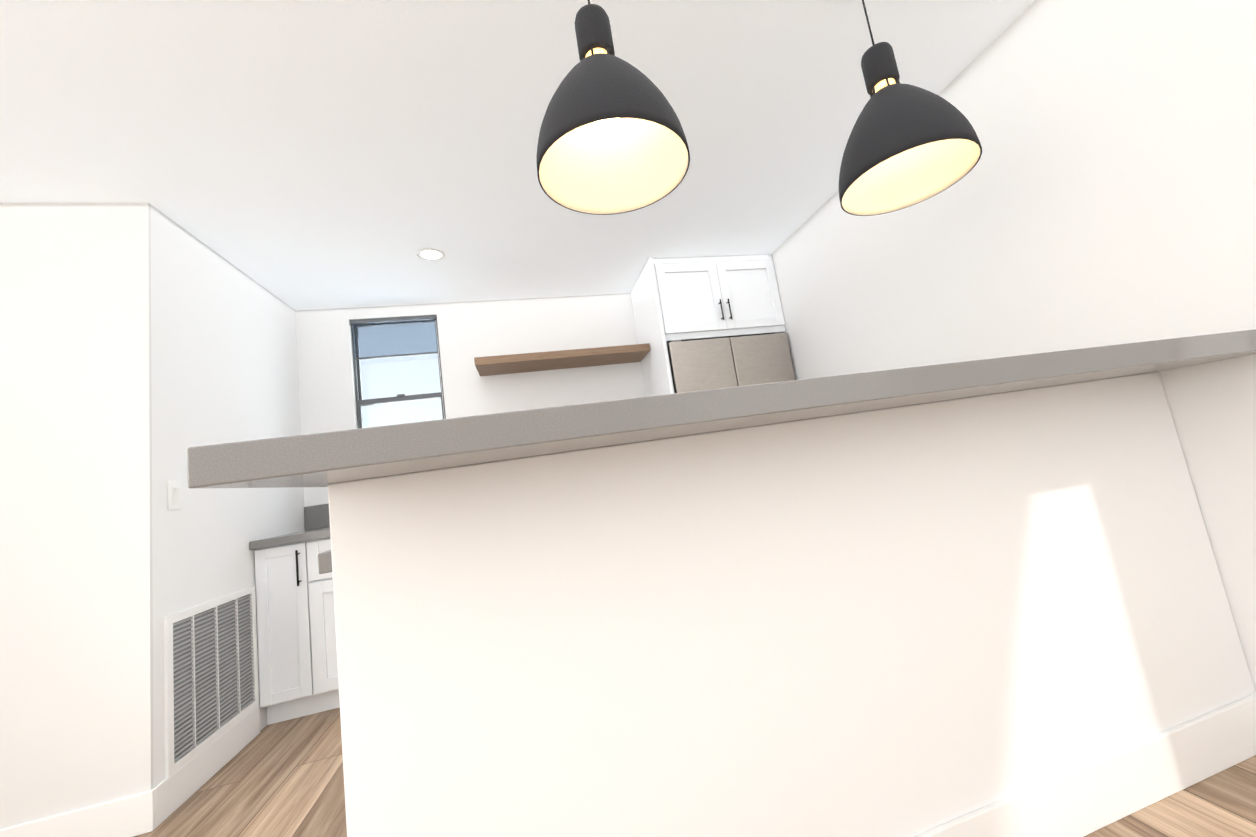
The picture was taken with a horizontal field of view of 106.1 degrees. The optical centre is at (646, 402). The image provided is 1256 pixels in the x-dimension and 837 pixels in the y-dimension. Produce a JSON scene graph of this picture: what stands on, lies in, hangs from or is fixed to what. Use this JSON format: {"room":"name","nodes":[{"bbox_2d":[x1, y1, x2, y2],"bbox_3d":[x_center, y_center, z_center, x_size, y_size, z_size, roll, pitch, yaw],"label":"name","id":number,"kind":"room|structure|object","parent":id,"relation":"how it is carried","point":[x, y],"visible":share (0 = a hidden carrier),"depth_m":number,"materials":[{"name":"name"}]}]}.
{"room":"kitchen","nodes":[
{"label":"kitchen","id":0,"kind":"room"},
{"bbox_2d":[0,0,1034,310],"bbox_3d":[-0.765,-1.348,0.065,5.178,0.100,7.300,-6,-8,-15],"label":"ceiling","id":1,"kind":"structure","parent":0,"point":[312,154],"depth_m":1.77,"materials":[{"name":"white paint"}]},
{"bbox_2d":[416,248,444,260],"bbox_3d":[-1.249,-0.851,2.727,0.150,0.006,0.150,-6,-8,-15],"label":"recessed light","id":2,"kind":"object","parent":1,"relation":"in","point":[430,254],"visible":1,"depth_m":2.72,"materials":[{"name":"white plastic"}]},
{"bbox_2d":[536,0,689,214],"bbox_3d":[-0.127,-0.883,1.163,0.360,0.698,0.360,-6,-8,-15],"label":"pendant light","id":3,"kind":"object","parent":1,"relation":"hanging from","point":[612,140],"visible":1,"depth_m":1.18,"materials":[{"name":"matte black metal"},{"name":"brass"}]},
{"bbox_2d":[839,0,981,215],"bbox_3d":[0.695,-0.974,1.401,0.360,0.698,0.360,-6,-8,-15],"label":"pendant light","id":4,"kind":"object","parent":1,"relation":"hanging from","point":[908,145],"visible":1,"depth_m":1.36,"materials":[{"name":"black painted metal"},{"name":"brass"}]},
{"bbox_2d":[0,0,1255,828],"bbox_3d":[-1.015,0.177,1.669,5.178,2.379,3.600,-6,-8,-15],"label":"wall","id":5,"kind":"structure","parent":0,"point":[1101,192],"depth_m":1.77,"materials":[{"name":"white paint"}]},
{"bbox_2d":[0,780,163,836],"bbox_3d":[-2.489,1.517,1.455,1.582,0.130,0.016,-6,-8,-15],"label":"baseboard","id":6,"kind":"structure","parent":5,"relation":"attached to","point":[154,808],"depth_m":1.62,"materials":[{"name":"white wood"}]},
{"bbox_2d":[167,481,181,509],"bbox_3d":[-1.926,0.379,1.929,0.016,0.116,0.072,-6,-8,-15],"label":"switch plate","id":7,"kind":"object","parent":5,"relation":"attached to","point":[174,499],"visible":1,"depth_m":1.92,"materials":[{"name":"white plastic"}]},
{"bbox_2d":[160,705,259,823],"bbox_3d":[-1.816,1.489,1.985,0.013,0.130,0.660,-6,-8,-15],"label":"baseboard","id":8,"kind":"structure","parent":5,"relation":"attached to","point":[180,786],"depth_m":1.92,"materials":[{"name":"white wood"}]},
{"bbox_2d":[163,585,258,777],"bbox_3d":[-1.873,1.153,2.056,0.012,0.565,0.600,-6,-8,-15],"label":"air vent","id":9,"kind":"object","parent":5,"relation":"in","point":[211,692],"visible":1,"depth_m":1.99,"materials":[{"name":"white metal"}]},
{"bbox_2d":[350,315,445,428],"bbox_3d":[-1.719,-0.021,3.308,0.564,1.168,0.098,-6,-8,-15],"label":"window unit","id":10,"kind":"structure","parent":5,"relation":"in","point":[385,322],"depth_m":3.33,"materials":[{"name":"grey"}]},
{"bbox_2d":[474,343,649,375],"bbox_3d":[-0.593,-0.305,3.404,1.200,0.054,0.334,-6,-8,-15],"label":"shelf","id":11,"kind":"object","parent":5,"relation":"attached to","point":[528,362],"visible":1,"depth_m":3.32,"materials":[{"name":"brown wood"}]},
{"bbox_2d":[134,708,1255,836],"bbox_3d":[-0.400,1.081,-0.271,5.178,0.100,7.300,-6,-8,-15],"label":"floor","id":12,"kind":"structure","parent":0,"point":[283,779],"depth_m":1.66,"materials":[{"name":"brown wood"}]},
{"bbox_2d":[249,503,339,724],"bbox_3d":[-0.912,1.010,2.938,2.334,1.062,0.632,-6,-8,-15],"label":"base cabinet","id":13,"kind":"object","parent":12,"relation":"on","point":[297,656],"depth_m":2.42,"materials":[{"name":"white painted wood"},{"name":"black metal"}]},
{"bbox_2d":[343,473,930,836],"bbox_3d":[-0.003,0.730,1.214,1.183,0.874,0.350,-6,-8,-15],"label":"panel","id":14,"kind":"object","parent":12,"relation":"on","point":[720,666],"depth_m":0.94,"materials":[{"name":"white paint"}]},
{"bbox_2d":[187,329,1255,488],"bbox_3d":[0.475,-0.003,1.090,2.261,0.050,0.494,-6,-8,-15],"label":"countertop","id":15,"kind":"structure","parent":14,"relation":"on","point":[343,459],"depth_m":0.77,"materials":[{"name":"grey stone"}]},
{"bbox_2d":[318,417,1130,573],"bbox_3d":[0.403,0.228,1.405,2.290,0.041,0.372,-6,-8,-15],"label":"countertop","id":16,"kind":"structure","parent":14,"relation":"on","point":[451,532],"depth_m":1.01,"materials":[{"name":"white paint"}]},
{"bbox_2d":[631,254,784,396],"bbox_3d":[0.568,0.184,3.434,0.934,2.376,0.652,-6,-8,-15],"label":"upper cabinet","id":17,"kind":"object","parent":12,"relation":"on","point":[693,298],"visible":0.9,"depth_m":3.28,"materials":[{"name":"white wood"}]},
{"bbox_2d":[667,332,794,392],"bbox_3d":[0.623,0.471,3.381,0.872,1.786,0.608,-6,-8,-15],"label":"fridge","id":18,"kind":"object","parent":12,"relation":"on","point":[706,364],"visible":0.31,"depth_m":3.18,"materials":[{"name":"silver metal"}]},
{"bbox_2d":[859,425,1222,836],"bbox_3d":[1.007,0.615,1.481,1.176,0.874,0.350,-6,-8,-15],"label":"panel","id":19,"kind":"object","parent":12,"relation":"on","point":[985,597],"depth_m":1.17,"materials":[{"name":"white paint"}]}
]}

